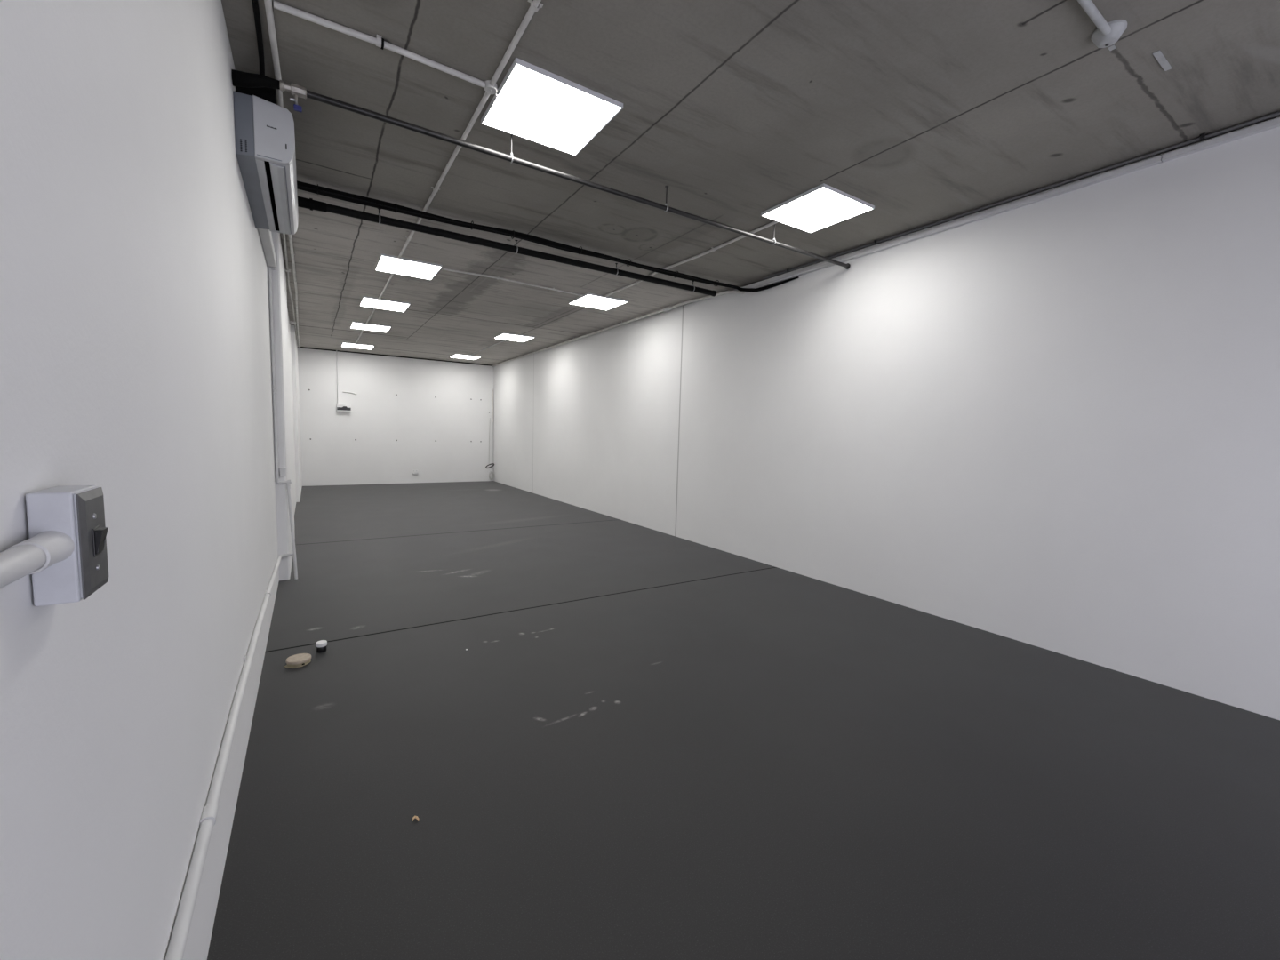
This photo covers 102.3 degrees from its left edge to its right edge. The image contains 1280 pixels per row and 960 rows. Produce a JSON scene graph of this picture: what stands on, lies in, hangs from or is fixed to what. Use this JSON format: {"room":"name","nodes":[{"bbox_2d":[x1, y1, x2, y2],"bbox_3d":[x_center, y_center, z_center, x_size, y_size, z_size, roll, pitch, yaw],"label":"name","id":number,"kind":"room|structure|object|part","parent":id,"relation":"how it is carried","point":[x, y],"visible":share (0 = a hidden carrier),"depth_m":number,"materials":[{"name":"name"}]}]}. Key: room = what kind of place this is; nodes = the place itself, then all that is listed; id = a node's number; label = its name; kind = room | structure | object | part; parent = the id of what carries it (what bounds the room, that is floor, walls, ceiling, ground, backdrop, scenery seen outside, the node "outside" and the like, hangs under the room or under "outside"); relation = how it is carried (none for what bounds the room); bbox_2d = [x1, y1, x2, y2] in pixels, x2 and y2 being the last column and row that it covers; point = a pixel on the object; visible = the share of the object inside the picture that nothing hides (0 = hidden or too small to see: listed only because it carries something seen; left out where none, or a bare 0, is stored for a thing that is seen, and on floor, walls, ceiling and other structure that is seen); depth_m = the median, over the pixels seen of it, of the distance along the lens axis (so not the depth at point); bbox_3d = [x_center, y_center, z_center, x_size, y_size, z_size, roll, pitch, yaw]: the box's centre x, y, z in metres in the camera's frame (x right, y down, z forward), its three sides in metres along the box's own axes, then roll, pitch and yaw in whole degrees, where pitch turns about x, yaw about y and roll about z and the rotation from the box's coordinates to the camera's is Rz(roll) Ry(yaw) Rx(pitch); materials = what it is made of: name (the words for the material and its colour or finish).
{"room":"empty commercial unit","nodes":[
{"label":"empty commercial unit","id":0,"kind":"room"},
{"bbox_2d":[0,0,302,959],"bbox_3d":[-3.686,-0.721,5.017,0.435,3.200,16.106,-2,6,-33],"label":"wall","id":1,"kind":"structure","parent":0,"point":[135,343],"depth_m":0.90,"materials":[{"name":"white paint"}]},
{"bbox_2d":[0,530,74,588],"bbox_3d":[0.051,0.193,-0.526,0.036,0.037,2.630,-2,6,-33],"label":"conduit","id":2,"kind":"object","parent":1,"relation":"attached to","point":[34,555],"visible":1,"depth_m":0.52,"materials":[{"name":"white plastic"}]},
{"bbox_2d":[25,485,108,606],"bbox_3d":[-0.673,0.074,0.617,0.052,0.128,0.085,-2,6,-33],"label":"light switch","id":3,"kind":"object","parent":1,"relation":"attached to","point":[77,512],"visible":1,"depth_m":0.59,"materials":[{"name":"metal"}]},
{"bbox_3d":[-0.661,0.074,0.625,0.005,0.122,0.081,-2,6,-33],"label":"plate","id":4,"kind":"part","parent":3,"relation":"part of","materials":[{"name":"metal"}]},
{"bbox_3d":[-0.656,0.074,0.623,0.002,0.034,0.024,-2,6,-33],"label":"rocker frame","id":5,"kind":"part","parent":3,"relation":"part of","materials":[{"name":"black plastic"}]},
{"bbox_2d":[164,552,293,959],"bbox_3d":[-1.242,0.946,1.601,0.122,0.195,7.450,-2,6,-33],"label":"conduit","id":6,"kind":"object","parent":1,"relation":"attached to","point":[180,931],"visible":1,"depth_m":1.37,"materials":[{"name":"white plastic"}]},
{"bbox_2d":[232,90,298,234],"bbox_3d":[-2.158,-1.778,3.022,0.243,0.302,1.172,-2,6,-33],"label":"air conditioner","id":7,"kind":"object","parent":1,"relation":"attached to","point":[264,130],"visible":1,"depth_m":2.59,"materials":[{"name":"white plastic"}]},
{"bbox_3d":[-2.229,-1.782,2.979,0.077,0.290,1.155,-2,6,-33],"label":"casing","id":8,"kind":"part","parent":7,"relation":"part of","materials":[{"name":"white plastic"}]},
{"bbox_2d":[264,160,279,231],"bbox_3d":[-2.161,-1.664,3.033,0.020,0.043,1.108,-2,6,-33],"label":"air vent","id":9,"kind":"object","parent":7,"relation":"attached to","point":[270,188],"depth_m":2.93,"materials":[{"name":"black plastic"}]},
{"bbox_3d":[-2.126,-1.780,3.043,0.166,0.285,1.110,-2,6,-33],"label":"casing","id":10,"kind":"part","parent":7,"relation":"part of","materials":[{"name":"white plastic"}]},
{"bbox_2d":[257,228,276,270],"bbox_3d":[-2.878,-1.822,3.982,0.067,0.090,1.210,-2,6,-33],"label":"pipe cover","id":11,"kind":"object","parent":1,"relation":"attached to","point":[265,235],"visible":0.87,"depth_m":3.97,"materials":[{"name":"white plastic"}]},
{"bbox_2d":[267,268,291,488],"bbox_3d":[-3.198,-0.875,4.580,0.118,1.921,0.036,-2,6,-33],"label":"downpipe","id":12,"kind":"object","parent":1,"relation":"attached to","point":[288,483],"visible":1,"depth_m":4.55,"materials":[{"name":"white plastic"}]},
{"bbox_2d":[279,467,286,476],"bbox_3d":[-3.223,-0.070,4.650,0.049,0.077,0.034,-2,6,-33],"label":"junction box","id":13,"kind":"object","parent":1,"relation":"attached to","point":[283,473],"visible":1,"depth_m":4.64,"materials":[{"name":"white plastic"}]},
{"bbox_2d":[297,347,494,486],"bbox_3d":[-6.104,-1.499,13.111,5.127,3.170,0.200,-2,6,-33],"label":"wall","id":14,"kind":"structure","parent":0,"point":[378,417],"depth_m":12.91,"materials":[{"name":"white paint"}]},
{"bbox_2d":[336,350,338,403],"bbox_3d":[-7.161,-2.436,12.196,0.023,1.255,0.023,-2,6,-33],"label":"conduit","id":15,"kind":"object","parent":14,"relation":"attached to","point":[336,350],"visible":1,"depth_m":12.19,"materials":[{"name":"white plastic"}]},
{"bbox_2d":[336,403,351,411],"bbox_3d":[-7.066,-1.723,12.296,0.290,0.177,0.089,-2,6,-33],"label":"meter box","id":16,"kind":"object","parent":14,"relation":"attached to","point":[340,407],"visible":1,"depth_m":12.26,"materials":[{"name":"white plastic"}]},
{"bbox_2d":[300,346,491,366],"bbox_3d":[-6.074,-3.095,12.989,5.127,0.030,0.150,-2,6,-33],"label":"trim","id":17,"kind":"structure","parent":14,"relation":"attached to","point":[300,347],"depth_m":12.84,"materials":[{"name":"black metal"}]},
{"bbox_2d":[412,469,417,474],"bbox_3d":[-5.798,-0.211,13.300,0.140,0.125,0.045,-2,6,-33],"label":"power outlet","id":18,"kind":"object","parent":14,"relation":"attached to","point":[414,471],"visible":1,"depth_m":13.30,"materials":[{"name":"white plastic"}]},
{"bbox_2d":[485,417,494,468],"bbox_3d":[-4.137,-1.013,14.202,0.244,1.390,0.174,-2,6,-33],"label":"hanging cable","id":19,"kind":"object","parent":14,"relation":"hanging from","point":[492,464],"visible":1,"depth_m":14.26,"materials":[{"name":"grey plastic"}]},
{"bbox_2d":[488,388,493,471],"bbox_3d":[-4.118,-1.304,14.265,0.114,2.420,0.041,-2,6,-33],"label":"conduit","id":20,"kind":"object","parent":14,"relation":"attached to","point":[492,388],"visible":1,"depth_m":14.23,"materials":[{"name":"plastic"}]},
{"bbox_2d":[207,480,1279,959],"bbox_3d":[-1.875,0.888,6.384,5.477,0.150,16.556,-2,6,-33],"label":"floor","id":21,"kind":"structure","parent":0,"point":[644,743],"depth_m":2.22,"materials":[{"name":"grey paint"}]},
{"bbox_2d":[287,488,297,579],"bbox_3d":[-3.191,0.499,4.733,0.062,0.846,0.027,-2,6,-33],"label":"conduit","id":22,"kind":"object","parent":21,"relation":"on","point":[288,490],"visible":1,"depth_m":4.72,"materials":[{"name":"white plastic"}]},
{"bbox_2d":[283,653,311,668],"bbox_3d":[-2.050,1.084,3.096,0.128,0.037,0.128,1,5,-6],"label":"round tin","id":23,"kind":"object","parent":21,"relation":"on","point":[300,660],"visible":1,"depth_m":3.06,"materials":[{"name":"beige metal"}]},
{"bbox_3d":[-2.049,1.074,3.095,0.128,0.016,0.128,-2,6,-33],"label":"lid","id":24,"kind":"part","parent":23,"relation":"part of","materials":[{"name":"beige metal"}]},
{"bbox_2d":[315,640,327,652],"bbox_3d":[-2.022,1.057,3.272,0.061,0.062,0.061,-2,6,-33],"label":"jar","id":25,"kind":"object","parent":21,"relation":"on","point":[321,645],"visible":1,"depth_m":3.25,"materials":[{"name":"black plastic"}]},
{"bbox_3d":[-2.021,1.038,3.270,0.061,0.025,0.061,-2,6,-33],"label":"lid","id":26,"kind":"part","parent":25,"relation":"part of","materials":[{"name":"white plastic"}]},
{"bbox_2d":[488,471,494,479],"bbox_3d":[-4.123,-0.117,14.316,0.144,0.248,0.096,-2,6,-33],"label":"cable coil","id":27,"kind":"object","parent":21,"relation":"on","point":[491,471],"visible":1,"depth_m":14.30,"materials":[{"name":"grey"}]},
{"bbox_2d":[221,0,1279,365],"bbox_3d":[-1.783,-2.472,6.082,5.477,0.200,16.556,-2,6,-33],"label":"ceiling","id":28,"kind":"structure","parent":0,"point":[923,113],"depth_m":2.91,"materials":[{"name":"concrete"}]},
{"bbox_2d":[251,0,264,75],"bbox_3d":[-1.739,-1.990,2.355,0.025,0.082,0.498,-2,6,-33],"label":"cable","id":29,"kind":"object","parent":28,"relation":"attached to","point":[255,4],"visible":0.93,"depth_m":2.33,"materials":[{"name":"black rubber"}]},
{"bbox_2d":[264,0,300,347],"bbox_3d":[-3.399,-2.304,5.022,0.085,0.031,16.090,-2,6,-33],"label":"conduit","id":30,"kind":"object","parent":28,"relation":"attached to","point":[268,7],"visible":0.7,"depth_m":2.52,"materials":[{"name":"plastic"}]},
{"bbox_2d":[282,233,298,347],"bbox_3d":[-5.174,-2.573,7.642,0.097,0.061,9.740,-2,6,-33],"label":"conduit","id":31,"kind":"object","parent":28,"relation":"attached to","point":[287,270],"visible":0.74,"depth_m":6.33,"materials":[{"name":"plastic"}]},
{"bbox_2d":[341,342,374,349],"bbox_3d":[-6.216,-2.954,11.347,0.597,0.024,0.597,-2,6,-33],"label":"recessed light","id":32,"kind":"object","parent":28,"relation":"in","point":[344,344],"visible":1,"depth_m":11.27,"materials":[{"name":"white plastic"}]},
{"bbox_2d":[350,320,391,332],"bbox_3d":[-4.792,-2.719,9.161,0.597,0.024,0.597,-2,6,-33],"label":"recessed light","id":33,"kind":"object","parent":28,"relation":"in","point":[355,324],"visible":1,"depth_m":9.10,"materials":[{"name":"white plastic"}]},
{"bbox_2d":[273,0,485,87],"bbox_3d":[-1.159,-2.007,2.389,0.882,0.030,0.061,-2,6,-33],"label":"conduit","id":34,"kind":"object","parent":28,"relation":"attached to","point":[379,42],"visible":1,"depth_m":2.35,"materials":[{"name":"plastic"}]},
{"bbox_2d":[359,296,410,311],"bbox_3d":[-3.683,-2.533,7.435,0.597,0.024,0.597,-2,6,-33],"label":"recessed light","id":35,"kind":"object","parent":28,"relation":"in","point":[366,301],"visible":1,"depth_m":7.38,"materials":[{"name":"white plastic"}]},
{"bbox_2d":[375,253,442,279],"bbox_3d":[-2.562,-2.346,5.693,0.597,0.024,0.597,-2,6,-33],"label":"recessed light","id":36,"kind":"object","parent":28,"relation":"in","point":[388,263],"visible":1,"depth_m":5.64,"materials":[{"name":"white plastic"}]},
{"bbox_2d":[354,0,543,343],"bbox_3d":[-2.192,-2.256,4.923,0.115,0.045,14.615,-2,6,-32],"label":"conduit","id":37,"kind":"object","parent":28,"relation":"attached to","point":[491,87],"visible":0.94,"depth_m":2.72,"materials":[{"name":"plastic"}]},
{"bbox_2d":[449,353,480,359],"bbox_3d":[-4.267,-3.013,12.595,0.597,0.024,0.597,-2,6,-33],"label":"recessed light","id":38,"kind":"object","parent":28,"relation":"in","point":[456,356],"visible":1,"depth_m":12.52,"materials":[{"name":"white plastic"}]},
{"bbox_2d":[469,339,506,355],"bbox_3d":[-3.332,-2.861,11.195,0.054,0.023,2.784,-2,6,-33],"label":"conduit","id":39,"kind":"object","parent":28,"relation":"attached to","point":[505,340],"visible":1,"depth_m":11.03,"materials":[{"name":"grey metal"}]},
{"bbox_2d":[297,196,716,296],"bbox_3d":[-0.914,-2.184,4.979,4.282,0.129,0.086,-2,6,-33],"label":"drain pipe","id":40,"kind":"object","parent":28,"relation":"hanging from","point":[309,204],"visible":0.93,"depth_m":4.63,"materials":[{"name":"black metal"}]},
{"bbox_2d":[440,267,583,295],"bbox_3d":[-1.449,-2.355,6.151,1.772,0.025,0.090,-2,6,-33],"label":"conduit","id":41,"kind":"object","parent":28,"relation":"attached to","point":[443,268],"visible":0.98,"depth_m":6.07,"materials":[{"name":"plastic"}]},
{"bbox_2d":[493,332,534,342],"bbox_3d":[-2.396,-2.710,9.796,0.597,0.024,0.597,-2,6,-33],"label":"recessed light","id":42,"kind":"object","parent":28,"relation":"in","point":[504,335],"visible":1,"depth_m":9.73,"materials":[{"name":"white plastic"}]},
{"bbox_2d":[231,69,850,269],"bbox_3d":[-0.056,-1.988,3.726,4.592,0.248,0.364,-2,6,-33],"label":"pipe","id":43,"kind":"object","parent":28,"relation":"hanging from","point":[264,87],"visible":0.84,"depth_m":2.85,"materials":[{"name":"metal"}]},
{"bbox_3d":[-1.681,-1.837,2.505,0.035,0.033,0.015,-1,6,-22],"label":"valve stem","id":44,"kind":"part","parent":43,"relation":"part of","materials":[{"name":"metal"}]},
{"bbox_3d":[-1.668,-1.811,2.511,0.034,0.024,0.020,-2,6,-33],"label":"handle","id":45,"kind":"part","parent":43,"relation":"part of","materials":[{"name":"blue plastic"}]},
{"bbox_2d":[296,180,798,292],"bbox_3d":[-0.609,-2.140,4.816,4.568,0.113,0.780,-1,6,-23],"label":"pipe","id":46,"kind":"object","parent":28,"relation":"attached to","point":[350,197],"visible":1,"depth_m":4.41,"materials":[{"name":"black metal"}]},
{"bbox_2d":[480,57,623,155],"bbox_3d":[-0.501,-2.036,2.866,0.597,0.024,0.597,-2,6,-33],"label":"recessed light","id":47,"kind":"object","parent":28,"relation":"in","point":[538,105],"visible":0.99,"depth_m":2.81,"materials":[{"name":"white plastic"}]},
{"bbox_2d":[568,292,628,310],"bbox_3d":[-0.569,-2.406,6.968,0.597,0.024,0.597,-2,6,-33],"label":"recessed light","id":48,"kind":"object","parent":28,"relation":"in","point":[593,300],"visible":1,"depth_m":6.92,"materials":[{"name":"white plastic"}]},
{"bbox_2d":[491,289,744,367],"bbox_3d":[-1.447,-2.659,10.034,0.122,0.111,9.734,-2,6,-33],"label":"conduit","id":49,"kind":"object","parent":28,"relation":"attached to","point":[669,308],"visible":0.99,"depth_m":7.72,"materials":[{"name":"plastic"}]},
{"bbox_2d":[602,220,777,297],"bbox_3d":[0.332,-2.240,5.439,0.079,0.030,2.967,-2,6,-33],"label":"conduit","id":50,"kind":"object","parent":28,"relation":"attached to","point":[713,249],"visible":0.9,"depth_m":4.99,"materials":[{"name":"plastic"}]},
{"bbox_2d":[760,183,874,232],"bbox_3d":[1.368,-2.086,3.995,0.597,0.024,0.597,-2,6,-33],"label":"recessed light","id":51,"kind":"object","parent":28,"relation":"in","point":[823,205],"visible":1,"depth_m":3.94,"materials":[{"name":"white plastic"}]},
{"bbox_2d":[763,111,1279,279],"bbox_3d":[3.006,-1.963,3.185,0.055,0.030,6.050,-2,6,-33],"label":"gas pipe","id":52,"kind":"object","parent":28,"relation":"attached to","point":[1203,137],"visible":1,"depth_m":3.41,"materials":[{"name":"grey metal"}]},
{"bbox_2d":[1077,0,1127,47],"bbox_3d":[1.595,-1.879,1.942,1.075,0.055,0.114,-2,6,-33],"label":"junction","id":53,"kind":"object","parent":28,"relation":"attached to","point":[1107,34],"visible":1,"depth_m":2.15,"materials":[{"name":"metal"}]},
{"bbox_2d":[1107,44,1116,50],"bbox_3d":[2.100,-1.923,2.293,0.034,0.004,0.023,-2,6,-33],"label":"ceiling patch","id":54,"kind":"structure","parent":28,"relation":"attached to","point":[1112,47],"depth_m":2.29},
{"bbox_2d":[1152,50,1172,71],"bbox_3d":[2.396,-1.921,2.363,0.194,0.004,0.025,-2,6,-33],"label":"ceiling patch","id":55,"kind":"structure","parent":28,"relation":"attached to","point":[1158,55],"depth_m":2.36,"materials":[{"name":"white paint"}]},
{"bbox_2d":[493,116,1279,719],"bbox_3d":[0.363,-0.832,7.609,0.200,3.178,16.106,-2,6,-33],"label":"wall","id":56,"kind":"structure","parent":0,"point":[1052,424],"depth_m":3.79,"materials":[{"name":"white paint"}]},
{"bbox_2d":[602,116,1278,331],"bbox_3d":[0.428,-2.426,7.479,0.150,0.022,16.106,-2,6,-33],"label":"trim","id":57,"kind":"structure","parent":56,"relation":"attached to","point":[1277,116],"depth_m":3.62,"materials":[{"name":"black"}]},
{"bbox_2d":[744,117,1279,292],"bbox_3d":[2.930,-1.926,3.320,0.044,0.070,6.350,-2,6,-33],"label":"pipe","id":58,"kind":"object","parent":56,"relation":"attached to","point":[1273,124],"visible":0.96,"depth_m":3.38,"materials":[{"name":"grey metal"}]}
]}

